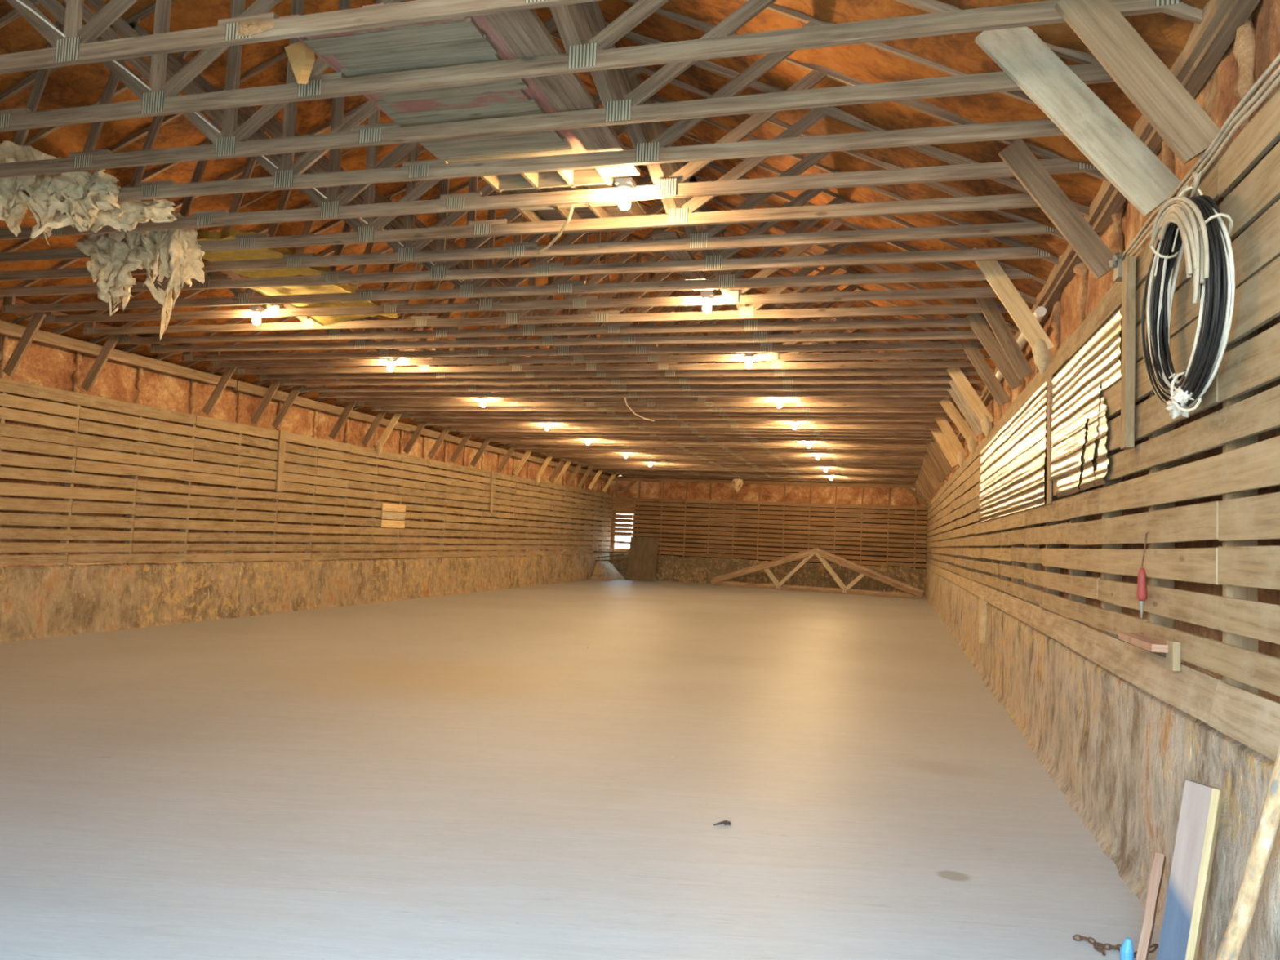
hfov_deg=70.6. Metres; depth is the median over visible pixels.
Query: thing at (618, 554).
board
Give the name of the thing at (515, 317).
roof truss
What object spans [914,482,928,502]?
knee brace
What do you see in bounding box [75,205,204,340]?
plastic sheet
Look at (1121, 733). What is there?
wall
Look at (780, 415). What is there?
roof truss
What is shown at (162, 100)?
roof truss
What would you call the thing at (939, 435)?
knee brace
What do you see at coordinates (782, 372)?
roof truss
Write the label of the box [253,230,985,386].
roof truss
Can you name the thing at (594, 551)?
board
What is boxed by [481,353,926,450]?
roof truss
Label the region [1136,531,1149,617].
tool
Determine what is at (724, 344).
roof truss
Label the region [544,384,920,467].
roof truss
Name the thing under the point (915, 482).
knee brace
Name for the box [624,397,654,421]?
wire
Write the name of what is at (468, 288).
roof truss
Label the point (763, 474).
roof truss
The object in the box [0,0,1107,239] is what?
roof truss
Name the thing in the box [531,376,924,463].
roof truss
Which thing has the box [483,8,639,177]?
plank
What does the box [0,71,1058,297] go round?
roof truss
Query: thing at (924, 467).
knee brace
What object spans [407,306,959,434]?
roof truss
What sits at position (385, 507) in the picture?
repair patch
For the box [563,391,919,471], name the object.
roof truss
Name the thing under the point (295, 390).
knee brace
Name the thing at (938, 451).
knee brace
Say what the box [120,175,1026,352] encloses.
roof truss
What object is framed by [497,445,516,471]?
knee brace
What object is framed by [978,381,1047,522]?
window
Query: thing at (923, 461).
knee brace
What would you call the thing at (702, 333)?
roof truss
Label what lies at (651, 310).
roof truss
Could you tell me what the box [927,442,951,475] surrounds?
knee brace
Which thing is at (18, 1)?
brace
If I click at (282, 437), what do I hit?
batten
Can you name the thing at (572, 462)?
roof truss
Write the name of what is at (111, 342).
knee brace
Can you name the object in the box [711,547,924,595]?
truss
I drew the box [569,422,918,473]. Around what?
roof truss
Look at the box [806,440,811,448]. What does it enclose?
light bulb
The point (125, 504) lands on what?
wall
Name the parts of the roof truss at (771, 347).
nail plate, nail plate, nail plate, nail plate, king post, nail plate, nail plate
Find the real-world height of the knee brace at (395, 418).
1.036 m
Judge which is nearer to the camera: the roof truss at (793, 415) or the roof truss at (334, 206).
the roof truss at (334, 206)
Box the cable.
[1121,53,1279,257]
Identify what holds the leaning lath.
on the floor
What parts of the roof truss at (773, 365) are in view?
nail plate, nail plate, nail plate, nail plate, king post, nail plate, nail plate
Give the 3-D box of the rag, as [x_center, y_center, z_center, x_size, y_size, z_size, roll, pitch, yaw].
[3.777,0.185,34.882,0.488,0.694,0.214,1,-4,16]
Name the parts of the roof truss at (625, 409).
nail plate, nail plate, nail plate, nail plate, king post, nail plate, nail plate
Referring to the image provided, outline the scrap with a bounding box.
[713,820,732,825]
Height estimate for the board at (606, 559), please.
0.116 m
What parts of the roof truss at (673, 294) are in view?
king post, nail plate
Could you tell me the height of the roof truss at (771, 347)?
3.070 m
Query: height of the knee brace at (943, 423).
1.003 m
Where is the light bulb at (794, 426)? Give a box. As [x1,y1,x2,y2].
[791,421,797,429]
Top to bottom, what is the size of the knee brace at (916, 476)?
0.820 m
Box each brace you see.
[2,311,46,377]
[16,0,497,302]
[80,334,120,391]
[202,367,236,415]
[249,379,282,424]
[271,386,302,428]
[328,401,356,439]
[360,410,386,445]
[375,413,402,456]
[403,421,427,453]
[427,427,450,458]
[449,434,471,462]
[470,439,491,466]
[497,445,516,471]
[513,450,531,475]
[534,457,552,484]
[548,460,564,481]
[555,461,571,483]
[566,464,582,485]
[577,467,592,487]
[587,470,603,489]
[602,474,616,492]
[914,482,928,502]
[915,475,933,497]
[915,479,931,499]
[915,480,929,500]
[915,481,929,501]
[916,475,933,497]
[917,471,934,494]
[917,473,933,496]
[918,468,937,493]
[920,463,940,488]
[920,465,938,490]
[920,467,937,491]
[921,459,942,486]
[922,457,943,484]
[923,454,945,484]
[924,453,946,482]
[925,444,950,477]
[925,448,948,478]
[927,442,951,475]
[928,440,953,473]
[930,430,958,466]
[930,433,957,468]
[934,417,967,467]
[939,396,977,454]
[946,367,994,438]
[947,387,982,435]
[948,379,982,431]
[960,338,1010,406]
[964,314,1024,390]
[973,247,1054,374]
[974,26,1183,216]
[974,297,1033,379]
[998,138,1114,279]
[1054,0,1219,164]
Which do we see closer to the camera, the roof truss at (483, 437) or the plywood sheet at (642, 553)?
the roof truss at (483, 437)
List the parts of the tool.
handle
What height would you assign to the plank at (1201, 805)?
0.816 m
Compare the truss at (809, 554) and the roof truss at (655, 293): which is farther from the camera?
the truss at (809, 554)
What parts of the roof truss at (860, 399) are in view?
nail plate, nail plate, nail plate, nail plate, king post, nail plate, nail plate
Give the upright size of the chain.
0.072 m
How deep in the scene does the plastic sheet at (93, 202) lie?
6.97 m
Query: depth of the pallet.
6.77 m
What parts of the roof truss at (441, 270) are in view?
nail plate, nail plate, nail plate, king post, nail plate, nail plate, nail plate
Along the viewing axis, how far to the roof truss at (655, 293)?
16.63 m
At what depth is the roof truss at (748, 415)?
33.50 m
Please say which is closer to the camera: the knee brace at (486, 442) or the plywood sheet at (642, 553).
the knee brace at (486, 442)
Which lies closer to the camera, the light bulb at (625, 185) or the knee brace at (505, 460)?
the light bulb at (625, 185)
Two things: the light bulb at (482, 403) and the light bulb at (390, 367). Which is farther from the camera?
the light bulb at (482, 403)
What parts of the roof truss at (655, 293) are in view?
nail plate, nail plate, nail plate, nail plate, king post, nail plate, nail plate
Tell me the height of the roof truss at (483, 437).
3.070 m
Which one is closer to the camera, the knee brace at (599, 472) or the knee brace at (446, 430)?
the knee brace at (446, 430)
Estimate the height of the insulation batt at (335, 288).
0.249 m
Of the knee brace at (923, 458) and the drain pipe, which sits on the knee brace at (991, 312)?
the drain pipe
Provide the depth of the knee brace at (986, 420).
12.31 m
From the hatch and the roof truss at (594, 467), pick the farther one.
the roof truss at (594, 467)
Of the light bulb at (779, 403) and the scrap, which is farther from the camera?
the light bulb at (779, 403)
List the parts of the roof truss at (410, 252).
nail plate, nail plate, king post, nail plate, nail plate, nail plate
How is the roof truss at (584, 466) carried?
attached to the ceiling
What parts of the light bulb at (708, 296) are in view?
glass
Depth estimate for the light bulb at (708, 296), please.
9.12 m
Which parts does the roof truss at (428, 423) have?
nail plate, nail plate, nail plate, nail plate, king post, nail plate, nail plate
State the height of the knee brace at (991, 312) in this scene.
0.954 m
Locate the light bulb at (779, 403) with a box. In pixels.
[776,397,783,408]
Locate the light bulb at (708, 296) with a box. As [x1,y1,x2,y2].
[700,291,714,313]
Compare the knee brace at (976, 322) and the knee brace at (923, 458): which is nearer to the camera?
the knee brace at (976, 322)
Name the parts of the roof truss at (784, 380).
nail plate, nail plate, nail plate, nail plate, king post, nail plate, nail plate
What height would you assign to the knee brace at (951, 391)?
0.763 m
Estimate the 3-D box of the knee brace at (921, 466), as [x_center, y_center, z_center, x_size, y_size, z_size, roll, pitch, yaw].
[8.419,-0.102,26.339,0.562,0.821,0.038,1,-4,16]
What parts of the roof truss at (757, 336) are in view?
nail plate, nail plate, nail plate, nail plate, king post, nail plate, nail plate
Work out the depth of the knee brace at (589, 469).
32.85 m
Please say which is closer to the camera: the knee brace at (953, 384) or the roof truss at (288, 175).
the roof truss at (288, 175)
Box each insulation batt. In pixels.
[196,227,331,278]
[248,284,400,325]
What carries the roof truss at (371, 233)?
attached to the ceiling
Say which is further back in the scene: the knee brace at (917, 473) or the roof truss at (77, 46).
the knee brace at (917, 473)
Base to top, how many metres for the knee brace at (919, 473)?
0.821 m
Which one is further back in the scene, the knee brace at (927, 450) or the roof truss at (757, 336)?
the knee brace at (927, 450)
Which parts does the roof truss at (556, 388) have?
nail plate, nail plate, nail plate, nail plate, king post, nail plate, nail plate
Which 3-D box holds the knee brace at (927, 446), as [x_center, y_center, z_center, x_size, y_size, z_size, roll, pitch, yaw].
[7.020,-0.481,21.296,0.562,0.822,0.038,1,-4,16]
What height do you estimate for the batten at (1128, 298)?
1.062 m
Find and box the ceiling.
[0,0,1260,476]
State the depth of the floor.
6.00 m
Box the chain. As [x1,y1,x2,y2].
[1072,934,1159,957]
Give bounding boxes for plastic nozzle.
[1120,937,1133,959]
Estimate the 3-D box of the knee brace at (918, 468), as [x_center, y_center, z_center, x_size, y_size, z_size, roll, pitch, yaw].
[8.731,-0.017,27.459,0.558,0.821,0.038,1,-4,16]
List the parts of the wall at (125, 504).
plate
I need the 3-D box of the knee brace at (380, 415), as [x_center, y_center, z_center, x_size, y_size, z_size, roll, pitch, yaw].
[-5.699,-1.161,19.416,0.594,0.871,0.038,1,-4,16]
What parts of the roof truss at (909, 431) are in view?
nail plate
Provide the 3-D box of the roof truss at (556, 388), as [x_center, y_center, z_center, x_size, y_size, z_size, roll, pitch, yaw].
[-0.791,-2.721,15.189,13.255,3.070,0.051,1,-4,16]
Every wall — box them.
[0,297,616,642]
[608,415,929,595]
[924,0,1279,959]
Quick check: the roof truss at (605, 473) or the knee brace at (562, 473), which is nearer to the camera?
the knee brace at (562, 473)
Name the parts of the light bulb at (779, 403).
glass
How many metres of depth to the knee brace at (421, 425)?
21.08 m
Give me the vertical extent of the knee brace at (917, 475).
0.821 m
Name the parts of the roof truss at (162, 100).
nail plate, nail plate, king post, nail plate, nail plate, nail plate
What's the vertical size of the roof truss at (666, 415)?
3.070 m
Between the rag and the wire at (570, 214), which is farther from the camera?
the rag
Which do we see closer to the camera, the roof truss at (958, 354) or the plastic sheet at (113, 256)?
the plastic sheet at (113, 256)
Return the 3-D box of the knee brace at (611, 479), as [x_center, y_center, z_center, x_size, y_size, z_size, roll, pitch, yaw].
[-1.189,0.062,35.665,0.594,0.871,0.038,1,-4,16]
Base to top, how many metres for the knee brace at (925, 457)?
0.820 m
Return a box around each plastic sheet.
[0,140,177,244]
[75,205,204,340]
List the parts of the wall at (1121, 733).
plate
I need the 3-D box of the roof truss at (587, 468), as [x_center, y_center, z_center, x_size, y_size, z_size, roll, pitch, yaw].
[3.896,-1.473,32.002,13.255,3.070,0.052,1,-4,16]
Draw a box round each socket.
[251,309,262,314]
[386,360,395,363]
[617,183,633,193]
[701,295,713,301]
[744,355,753,359]
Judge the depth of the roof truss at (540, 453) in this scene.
26.25 m
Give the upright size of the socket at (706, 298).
0.045 m
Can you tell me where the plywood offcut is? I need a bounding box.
[284,40,315,84]
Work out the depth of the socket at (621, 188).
6.33 m
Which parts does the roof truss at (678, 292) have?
nail plate, nail plate, nail plate, nail plate, king post, nail plate, nail plate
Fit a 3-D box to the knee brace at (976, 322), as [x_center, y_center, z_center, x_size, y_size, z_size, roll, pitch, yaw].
[3.737,-1.372,9.535,0.598,0.854,0.038,1,-4,16]
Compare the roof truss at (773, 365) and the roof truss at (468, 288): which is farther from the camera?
the roof truss at (773, 365)
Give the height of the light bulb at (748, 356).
0.207 m
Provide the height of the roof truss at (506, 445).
3.070 m
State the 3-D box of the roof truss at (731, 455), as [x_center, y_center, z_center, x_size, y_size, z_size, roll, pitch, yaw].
[2.206,-1.938,25.799,13.255,3.070,0.048,2,-4,16]
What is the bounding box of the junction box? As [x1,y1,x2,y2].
[1108,252,1129,281]
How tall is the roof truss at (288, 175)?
3.070 m
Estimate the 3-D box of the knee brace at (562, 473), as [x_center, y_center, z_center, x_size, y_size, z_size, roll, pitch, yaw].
[-2.589,-0.318,30.622,0.594,0.872,0.038,1,-4,16]
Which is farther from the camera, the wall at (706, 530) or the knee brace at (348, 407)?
the wall at (706, 530)
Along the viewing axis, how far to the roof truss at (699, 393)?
15.49 m
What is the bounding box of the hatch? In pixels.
[279,3,587,163]
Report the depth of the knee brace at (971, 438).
14.54 m
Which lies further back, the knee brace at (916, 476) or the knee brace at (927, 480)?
the knee brace at (916, 476)
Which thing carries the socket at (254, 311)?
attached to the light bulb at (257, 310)
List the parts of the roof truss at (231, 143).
nail plate, nail plate, king post, nail plate, nail plate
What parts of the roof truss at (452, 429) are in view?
nail plate, nail plate, nail plate, nail plate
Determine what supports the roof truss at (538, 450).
attached to the ceiling
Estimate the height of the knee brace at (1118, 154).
1.116 m
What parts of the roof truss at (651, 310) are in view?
nail plate, king post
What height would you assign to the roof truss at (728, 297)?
3.070 m
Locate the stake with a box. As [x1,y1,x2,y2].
[978,595,987,644]
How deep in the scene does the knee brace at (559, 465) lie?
30.05 m
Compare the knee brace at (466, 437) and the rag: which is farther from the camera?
the rag
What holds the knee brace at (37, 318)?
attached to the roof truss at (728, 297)
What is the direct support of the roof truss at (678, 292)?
attached to the ceiling
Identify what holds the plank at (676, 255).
on the roof truss at (410, 252)
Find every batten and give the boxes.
[275,430,286,492]
[489,470,493,512]
[1120,255,1135,448]
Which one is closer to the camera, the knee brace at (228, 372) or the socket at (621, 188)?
the socket at (621, 188)
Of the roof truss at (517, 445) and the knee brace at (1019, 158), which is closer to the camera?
the knee brace at (1019, 158)
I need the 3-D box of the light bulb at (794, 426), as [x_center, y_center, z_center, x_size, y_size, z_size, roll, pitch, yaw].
[3.102,-1.117,18.139,0.120,0.207,0.120,1,-4,16]
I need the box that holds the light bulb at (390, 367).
[385,358,396,371]
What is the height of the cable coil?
1.102 m
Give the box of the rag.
[732,477,743,493]
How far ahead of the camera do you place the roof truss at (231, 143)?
5.34 m
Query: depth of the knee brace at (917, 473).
29.12 m
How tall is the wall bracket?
0.130 m
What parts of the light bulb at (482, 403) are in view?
glass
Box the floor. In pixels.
[0,578,1160,959]
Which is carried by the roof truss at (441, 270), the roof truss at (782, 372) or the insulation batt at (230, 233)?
the insulation batt at (230, 233)
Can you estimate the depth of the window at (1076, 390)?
6.19 m
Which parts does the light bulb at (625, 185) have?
glass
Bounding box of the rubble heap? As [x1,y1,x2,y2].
[589,559,625,581]
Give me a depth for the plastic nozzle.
3.80 m
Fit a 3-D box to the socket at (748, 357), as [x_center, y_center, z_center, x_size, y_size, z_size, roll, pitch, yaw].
[1.441,-1.620,11.965,0.117,0.045,0.120,1,-4,16]
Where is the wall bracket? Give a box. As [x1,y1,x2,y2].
[1118,631,1180,671]
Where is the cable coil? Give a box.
[1141,164,1235,418]
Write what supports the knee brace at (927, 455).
attached to the roof truss at (506, 445)
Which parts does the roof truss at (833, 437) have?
king post, nail plate, nail plate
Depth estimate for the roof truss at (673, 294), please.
17.60 m
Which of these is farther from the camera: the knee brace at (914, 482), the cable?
the knee brace at (914, 482)
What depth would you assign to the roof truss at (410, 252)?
7.73 m
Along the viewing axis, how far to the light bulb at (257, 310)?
10.57 m
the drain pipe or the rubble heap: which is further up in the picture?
the drain pipe
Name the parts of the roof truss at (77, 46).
nail plate, king post, nail plate, nail plate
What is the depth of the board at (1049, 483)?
7.55 m
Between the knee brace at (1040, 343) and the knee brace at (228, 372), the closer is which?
the knee brace at (1040, 343)
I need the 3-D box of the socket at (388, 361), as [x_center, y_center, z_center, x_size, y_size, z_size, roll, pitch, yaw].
[-3.691,-1.749,13.398,0.117,0.045,0.120,1,-4,16]
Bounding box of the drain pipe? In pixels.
[995,306,1046,382]
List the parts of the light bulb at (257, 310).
glass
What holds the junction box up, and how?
attached to the wall at (1121, 733)
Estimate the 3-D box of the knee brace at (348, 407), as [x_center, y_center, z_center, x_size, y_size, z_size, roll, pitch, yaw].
[-6.010,-1.246,18.296,0.595,0.871,0.038,1,-4,16]
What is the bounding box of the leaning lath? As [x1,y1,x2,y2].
[1135,852,1165,959]
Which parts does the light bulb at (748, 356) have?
glass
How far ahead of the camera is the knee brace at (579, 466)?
31.73 m
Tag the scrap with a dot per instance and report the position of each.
(725, 822)
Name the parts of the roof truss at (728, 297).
nail plate, nail plate, nail plate, nail plate, king post, nail plate, nail plate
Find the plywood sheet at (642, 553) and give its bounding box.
[625,536,659,581]
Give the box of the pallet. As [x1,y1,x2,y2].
[480,168,647,235]
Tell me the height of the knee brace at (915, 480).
0.821 m
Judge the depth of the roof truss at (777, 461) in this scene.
27.20 m
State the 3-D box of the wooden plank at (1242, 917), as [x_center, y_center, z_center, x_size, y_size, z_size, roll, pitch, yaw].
[2.038,1.330,3.002,0.075,1.319,0.600,2,-4,5]
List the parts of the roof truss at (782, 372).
nail plate, nail plate, nail plate, nail plate, king post, nail plate, nail plate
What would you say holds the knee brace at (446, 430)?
attached to the roof truss at (452, 429)
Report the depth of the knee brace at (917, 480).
31.36 m
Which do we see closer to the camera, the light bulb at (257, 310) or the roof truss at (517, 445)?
the light bulb at (257, 310)
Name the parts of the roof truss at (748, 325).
nail plate, nail plate, nail plate, nail plate, king post, nail plate, nail plate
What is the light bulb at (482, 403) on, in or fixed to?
attached to the roof truss at (860, 399)
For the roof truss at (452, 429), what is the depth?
20.63 m
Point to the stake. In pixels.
(983, 603)
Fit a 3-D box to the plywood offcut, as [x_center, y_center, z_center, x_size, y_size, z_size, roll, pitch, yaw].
[-1.829,-2.238,4.851,0.160,0.260,0.050,1,-4,16]
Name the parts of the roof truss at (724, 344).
nail plate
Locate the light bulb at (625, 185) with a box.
[614,177,635,209]
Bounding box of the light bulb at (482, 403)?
[480,397,487,407]
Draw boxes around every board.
[593,551,626,553]
[595,559,625,561]
[596,554,624,558]
[1046,374,1053,505]
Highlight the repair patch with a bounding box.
[380,503,405,528]
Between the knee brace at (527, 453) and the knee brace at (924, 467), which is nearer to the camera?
the knee brace at (924, 467)
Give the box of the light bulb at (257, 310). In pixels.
[249,306,265,324]
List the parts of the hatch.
rail, rail, rail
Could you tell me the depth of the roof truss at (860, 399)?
15.89 m
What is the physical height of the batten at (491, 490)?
1.208 m
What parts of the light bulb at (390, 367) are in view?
glass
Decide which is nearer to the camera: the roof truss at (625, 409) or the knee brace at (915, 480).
the roof truss at (625, 409)
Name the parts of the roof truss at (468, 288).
nail plate, nail plate, nail plate, nail plate, king post, nail plate, nail plate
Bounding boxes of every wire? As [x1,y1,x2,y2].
[533,204,574,256]
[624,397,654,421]
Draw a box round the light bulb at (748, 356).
[743,352,754,368]
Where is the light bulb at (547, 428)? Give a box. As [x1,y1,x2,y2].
[543,422,551,430]
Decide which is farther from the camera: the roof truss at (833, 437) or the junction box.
the roof truss at (833, 437)
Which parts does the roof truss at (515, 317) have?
nail plate, nail plate, nail plate, nail plate, king post, nail plate, nail plate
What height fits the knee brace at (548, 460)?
1.036 m
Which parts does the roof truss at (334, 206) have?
nail plate, nail plate, nail plate, king post, nail plate, nail plate, nail plate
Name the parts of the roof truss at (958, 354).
nail plate, nail plate, nail plate, nail plate, king post, nail plate, nail plate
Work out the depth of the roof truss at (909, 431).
19.89 m
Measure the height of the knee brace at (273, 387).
0.871 m
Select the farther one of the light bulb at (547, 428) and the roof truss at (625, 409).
the light bulb at (547, 428)
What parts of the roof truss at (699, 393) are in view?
nail plate, nail plate, nail plate, nail plate, king post, nail plate, nail plate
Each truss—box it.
[0,0,602,74]
[0,0,1088,262]
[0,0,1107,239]
[0,0,1115,177]
[0,0,1133,208]
[0,0,1202,132]
[0,2,1065,280]
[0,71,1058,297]
[0,92,1046,313]
[11,124,1035,324]
[50,142,1043,335]
[88,164,1018,344]
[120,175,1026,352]
[153,193,985,360]
[182,200,991,367]
[205,226,995,374]
[235,227,1003,386]
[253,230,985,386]
[278,234,993,400]
[297,251,987,405]
[314,253,955,402]
[333,271,958,407]
[351,272,961,413]
[364,290,965,419]
[383,290,953,422]
[398,305,955,426]
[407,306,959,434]
[424,311,964,439]
[431,320,932,436]
[452,332,929,442]
[459,332,933,439]
[471,342,928,444]
[473,342,927,448]
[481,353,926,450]
[490,352,928,453]
[498,361,924,455]
[507,362,924,457]
[516,369,923,459]
[523,369,922,461]
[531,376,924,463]
[537,376,920,465]
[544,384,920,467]
[550,414,919,468]
[557,391,919,470]
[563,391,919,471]
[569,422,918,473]
[575,466,917,475]
[580,466,916,475]
[586,468,916,477]
[595,415,915,479]
[601,415,915,481]
[602,423,917,479]
[604,473,915,482]
[608,415,915,484]
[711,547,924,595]
[711,550,923,598]
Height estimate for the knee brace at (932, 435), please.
0.819 m
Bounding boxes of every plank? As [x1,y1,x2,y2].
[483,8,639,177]
[652,231,713,290]
[1156,779,1222,959]
[1215,746,1279,959]
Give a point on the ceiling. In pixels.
(1166, 35)
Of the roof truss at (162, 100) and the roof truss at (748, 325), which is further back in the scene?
the roof truss at (748, 325)
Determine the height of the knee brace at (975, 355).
0.811 m
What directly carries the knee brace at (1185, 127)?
attached to the roof truss at (162, 100)
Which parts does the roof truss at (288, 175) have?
nail plate, nail plate, king post, nail plate, nail plate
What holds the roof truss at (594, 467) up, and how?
attached to the ceiling
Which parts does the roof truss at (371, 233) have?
nail plate, nail plate, king post, nail plate, nail plate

